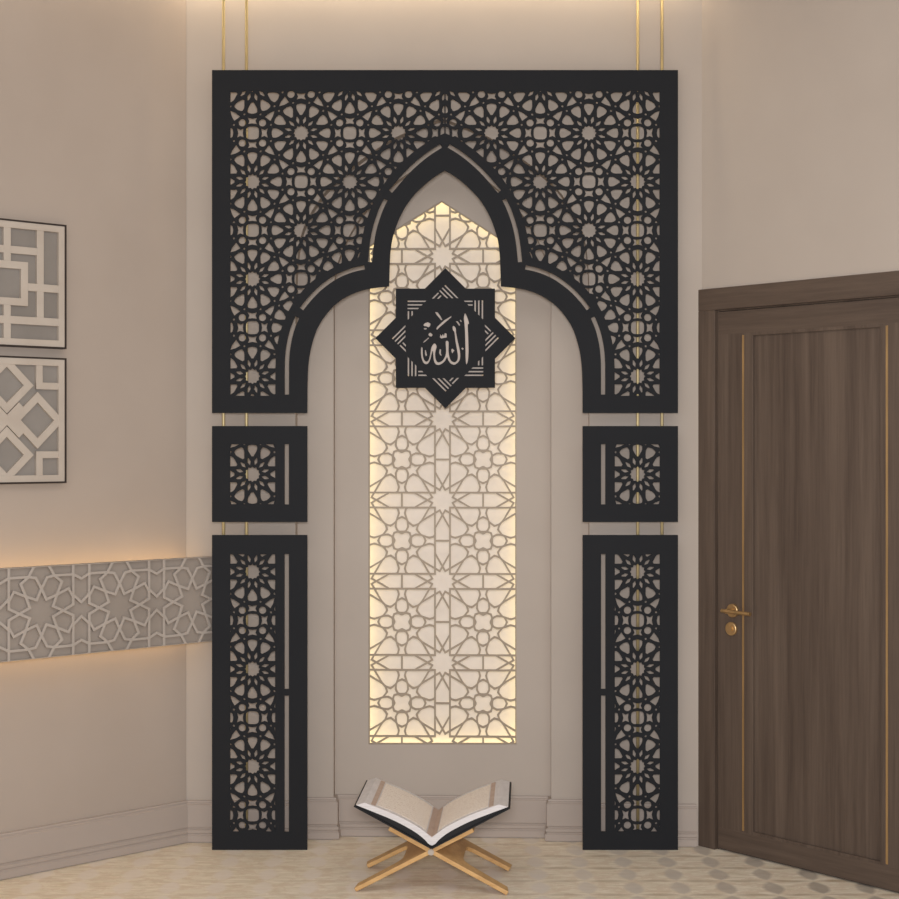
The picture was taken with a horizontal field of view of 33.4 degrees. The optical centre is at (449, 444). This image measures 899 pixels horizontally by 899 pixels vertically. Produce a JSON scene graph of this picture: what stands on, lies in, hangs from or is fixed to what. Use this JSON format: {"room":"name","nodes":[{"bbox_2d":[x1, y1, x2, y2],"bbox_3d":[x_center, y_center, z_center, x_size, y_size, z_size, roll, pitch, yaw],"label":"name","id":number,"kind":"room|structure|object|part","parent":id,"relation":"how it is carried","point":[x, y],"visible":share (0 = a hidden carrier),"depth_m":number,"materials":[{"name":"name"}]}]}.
{"room":"mosque","nodes":[
{"label":"mosque","id":0,"kind":"room"},
{"bbox_2d":[0,0,185,832],"bbox_3d":[-2.290,-0.155,4.950,3.200,3.460,0.120,0,0,-41],"label":"wall","id":1,"kind":"structure","parent":0,"point":[93,92],"depth_m":5.72,"materials":[{"name":"paint"}]},
{"bbox_2d":[0,355,66,483],"bbox_3d":[-1.610,-0.091,5.440,0.464,0.464,0.034,0,0,-41],"label":"panel","id":2,"kind":"object","parent":1,"relation":"attached to","point":[33,390],"visible":1,"depth_m":5.51,"materials":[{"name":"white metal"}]},
{"bbox_2d":[0,218,66,348],"bbox_3d":[-1.609,-0.588,5.441,0.461,0.461,0.034,0,0,-41],"label":"panel","id":3,"kind":"object","parent":1,"relation":"attached to","point":[33,255],"visible":1,"depth_m":5.51,"materials":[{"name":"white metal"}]},
{"bbox_2d":[0,800,187,879],"bbox_3d":[-2.204,1.492,4.928,3.100,0.165,0.026,0,0,-41],"label":"baseboard","id":4,"kind":"structure","parent":1,"relation":"attached to","point":[38,849],"depth_m":5.66,"materials":[{"name":"paint"}]},
{"bbox_2d":[0,556,211,661],"bbox_3d":[-1.964,0.604,5.068,2.645,0.332,0.129,0,0,-41],"label":"carved band","id":5,"kind":"object","parent":1,"relation":"attached to","point":[47,611],"visible":1,"depth_m":5.58,"materials":[{"name":"paint"}]},
{"bbox_2d":[186,0,701,845],"bbox_3d":[-0.022,-0.155,5.959,2.053,3.460,0.065,0,0,2],"label":"wall","id":6,"kind":"structure","parent":0,"point":[282,34],"depth_m":5.93,"materials":[{"name":"paint"}]},
{"bbox_2d":[187,794,696,846],"bbox_3d":[-0.033,1.492,5.972,2.010,0.165,0.140,0,0,2],"label":"baseboard","id":7,"kind":"structure","parent":6,"relation":"attached to","point":[334,817],"depth_m":5.99,"materials":[{"name":"paint"}]},
{"bbox_2d":[335,171,550,795],"bbox_3d":[-0.034,-0.155,6.058,2.023,3.460,0.029,0,0,2],"label":"wall niche","id":8,"kind":"object","parent":6,"relation":"in","point":[419,769],"visible":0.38,"depth_m":6.04,"materials":[{"name":"paint"}]},
{"bbox_2d":[369,201,515,743],"bbox_3d":[-0.027,0.108,6.098,0.687,2.292,0.108,0,0,2],"label":"light panel","id":9,"kind":"object","parent":8,"relation":"attached to","point":[442,480],"visible":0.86,"depth_m":6.14,"materials":[{"name":"beige paint"}]},
{"bbox_2d":[376,268,514,407],"bbox_3d":[-0.016,-0.417,5.955,0.548,0.548,0.190,0,0,0],"label":"star emblem","id":10,"kind":"object","parent":9,"relation":"attached to","point":[445,338],"visible":1,"depth_m":5.86,"materials":[{"name":"black metal"}]},
{"bbox_2d":[298,122,588,798],"bbox_3d":[-0.035,-0.155,6.017,2.023,3.460,0.051,0,0,2],"label":"trim","id":11,"kind":"structure","parent":6,"relation":"attached to","point":[568,419],"depth_m":5.99,"materials":[{"name":"paint"}]},
{"bbox_2d":[0,836,898,898],"bbox_3d":[-0.200,1.625,3.450,8.800,0.100,6.300,0,0,0],"label":"floor","id":12,"kind":"structure","parent":0,"point":[540,868],"depth_m":5.47,"materials":[{"name":"beige tile"}]},
{"bbox_2d":[222,0,224,534],"bbox_3d":[-0.881,-0.155,5.849,0.012,3.460,0.012,0,0,0],"label":"support rod","id":13,"kind":"object","parent":12,"relation":"on","point":[223,1],"visible":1,"depth_m":5.84,"materials":[{"name":"gold metal"}]},
{"bbox_2d":[212,426,306,521],"bbox_3d":[-0.738,0.113,5.837,0.371,0.373,0.008,0,0,0],"label":"screen","id":14,"kind":"object","parent":13,"relation":"attached to","point":[223,437],"visible":1,"depth_m":5.83,"materials":[{"name":"black metal"}]},
{"bbox_2d":[212,70,677,412],"bbox_3d":[-0.018,-0.791,5.837,1.812,1.334,0.008,0,0,0],"label":"screen","id":15,"kind":"object","parent":13,"relation":"attached to","point":[376,273],"visible":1,"depth_m":5.83,"materials":[{"name":"black metal"}]},
{"bbox_2d":[245,0,247,826],"bbox_3d":[-0.792,-0.155,5.849,0.012,3.460,0.012,0,0,0],"label":"support rod","id":16,"kind":"object","parent":12,"relation":"on","point":[246,1],"visible":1,"depth_m":5.84,"materials":[{"name":"gold metal"}]},
{"bbox_2d":[212,535,306,849],"bbox_3d":[-0.738,0.963,5.837,0.371,1.225,0.008,0,0,0],"label":"screen","id":17,"kind":"object","parent":12,"relation":"on","point":[224,837],"visible":1,"depth_m":5.83,"materials":[{"name":"black metal"}]},
{"bbox_2d":[354,827,511,894],"bbox_3d":[-0.052,1.458,5.434,0.543,0.231,0.348,0,0,5],"label":"book stand","id":18,"kind":"object","parent":12,"relation":"on","point":[452,851],"visible":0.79,"depth_m":5.30,"materials":[{"name":"brown wood"}]},
{"bbox_2d":[354,778,511,848],"bbox_3d":[-0.052,1.337,5.458,0.550,0.159,0.405,0,0,3],"label":"open book","id":19,"kind":"object","parent":18,"relation":"on","point":[396,807],"visible":1,"depth_m":5.35,"materials":[{"name":"beige paper"}]},
{"bbox_2d":[583,535,677,849],"bbox_3d":[0.703,0.963,5.837,0.371,1.225,0.008,0,0,0],"label":"screen","id":20,"kind":"object","parent":12,"relation":"on","point":[665,837],"visible":1,"depth_m":5.83,"materials":[{"name":"black metal"}]},
{"bbox_2d":[636,0,638,828],"bbox_3d":[0.734,-0.155,5.849,0.012,3.460,0.012,0,0,0],"label":"support rod","id":21,"kind":"object","parent":12,"relation":"on","point":[637,1],"visible":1,"depth_m":5.84,"materials":[{"name":"gold metal"}]},
{"bbox_2d":[583,426,677,521],"bbox_3d":[0.703,0.113,5.837,0.371,0.373,0.008,0,0,0],"label":"screen","id":22,"kind":"object","parent":21,"relation":"attached to","point":[666,437],"visible":1,"depth_m":5.83,"materials":[{"name":"black metal"}]},
{"bbox_2d":[660,0,663,534],"bbox_3d":[0.829,-0.155,5.849,0.012,3.460,0.012,0,0,0],"label":"support rod","id":23,"kind":"object","parent":12,"relation":"on","point":[661,1],"visible":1,"depth_m":5.85,"materials":[{"name":"gold metal"}]},
{"bbox_2d":[702,0,898,288],"bbox_3d":[1.952,-0.155,4.919,0.110,3.460,2.835,0,0,-42],"label":"wall","id":24,"kind":"structure","parent":0,"point":[800,98],"depth_m":5.56,"materials":[{"name":"paint"}]},
{"bbox_2d":[698,271,898,892],"bbox_3d":[1.326,0.482,5.514,0.085,2.185,1.041,0,0,-42],"label":"door","id":25,"kind":"structure","parent":24,"relation":"in","point":[798,380],"depth_m":5.57,"materials":[{"name":"brown wood"}]},
{"bbox_3d":[1.091,0.638,5.779,0.012,0.052,0.052,0,0,-42],"label":"handle","id":26,"kind":"part","parent":25,"relation":"part of","materials":[{"name":"gold metal"}]},
{"bbox_3d":[1.102,0.638,5.729,0.042,0.018,0.134,0,0,-42],"label":"lever","id":27,"kind":"part","parent":25,"relation":"part of","materials":[{"name":"gold metal"}]},
{"bbox_3d":[1.335,-0.568,5.523,0.029,0.085,1.041,0,0,-42],"label":"head casing","id":28,"kind":"part","parent":25,"relation":"part of","materials":[{"name":"brown wood"}]},
{"bbox_3d":[1.334,-0.472,5.519,0.001,0.086,0.856,0,0,-42],"label":"rail","id":29,"kind":"part","parent":25,"relation":"part of","materials":[{"name":"brown wood"}]},
{"bbox_3d":[1.334,1.526,5.519,0.001,0.081,0.856,0,0,-42],"label":"rail","id":30,"kind":"part","parent":25,"relation":"part of","materials":[{"name":"brown wood"}]},
{"bbox_3d":[1.350,0.529,5.522,0.007,1.896,0.551,0,0,-42],"label":"inset panel","id":31,"kind":"part","parent":25,"relation":"part of","materials":[{"name":"brown wood"}]}
]}

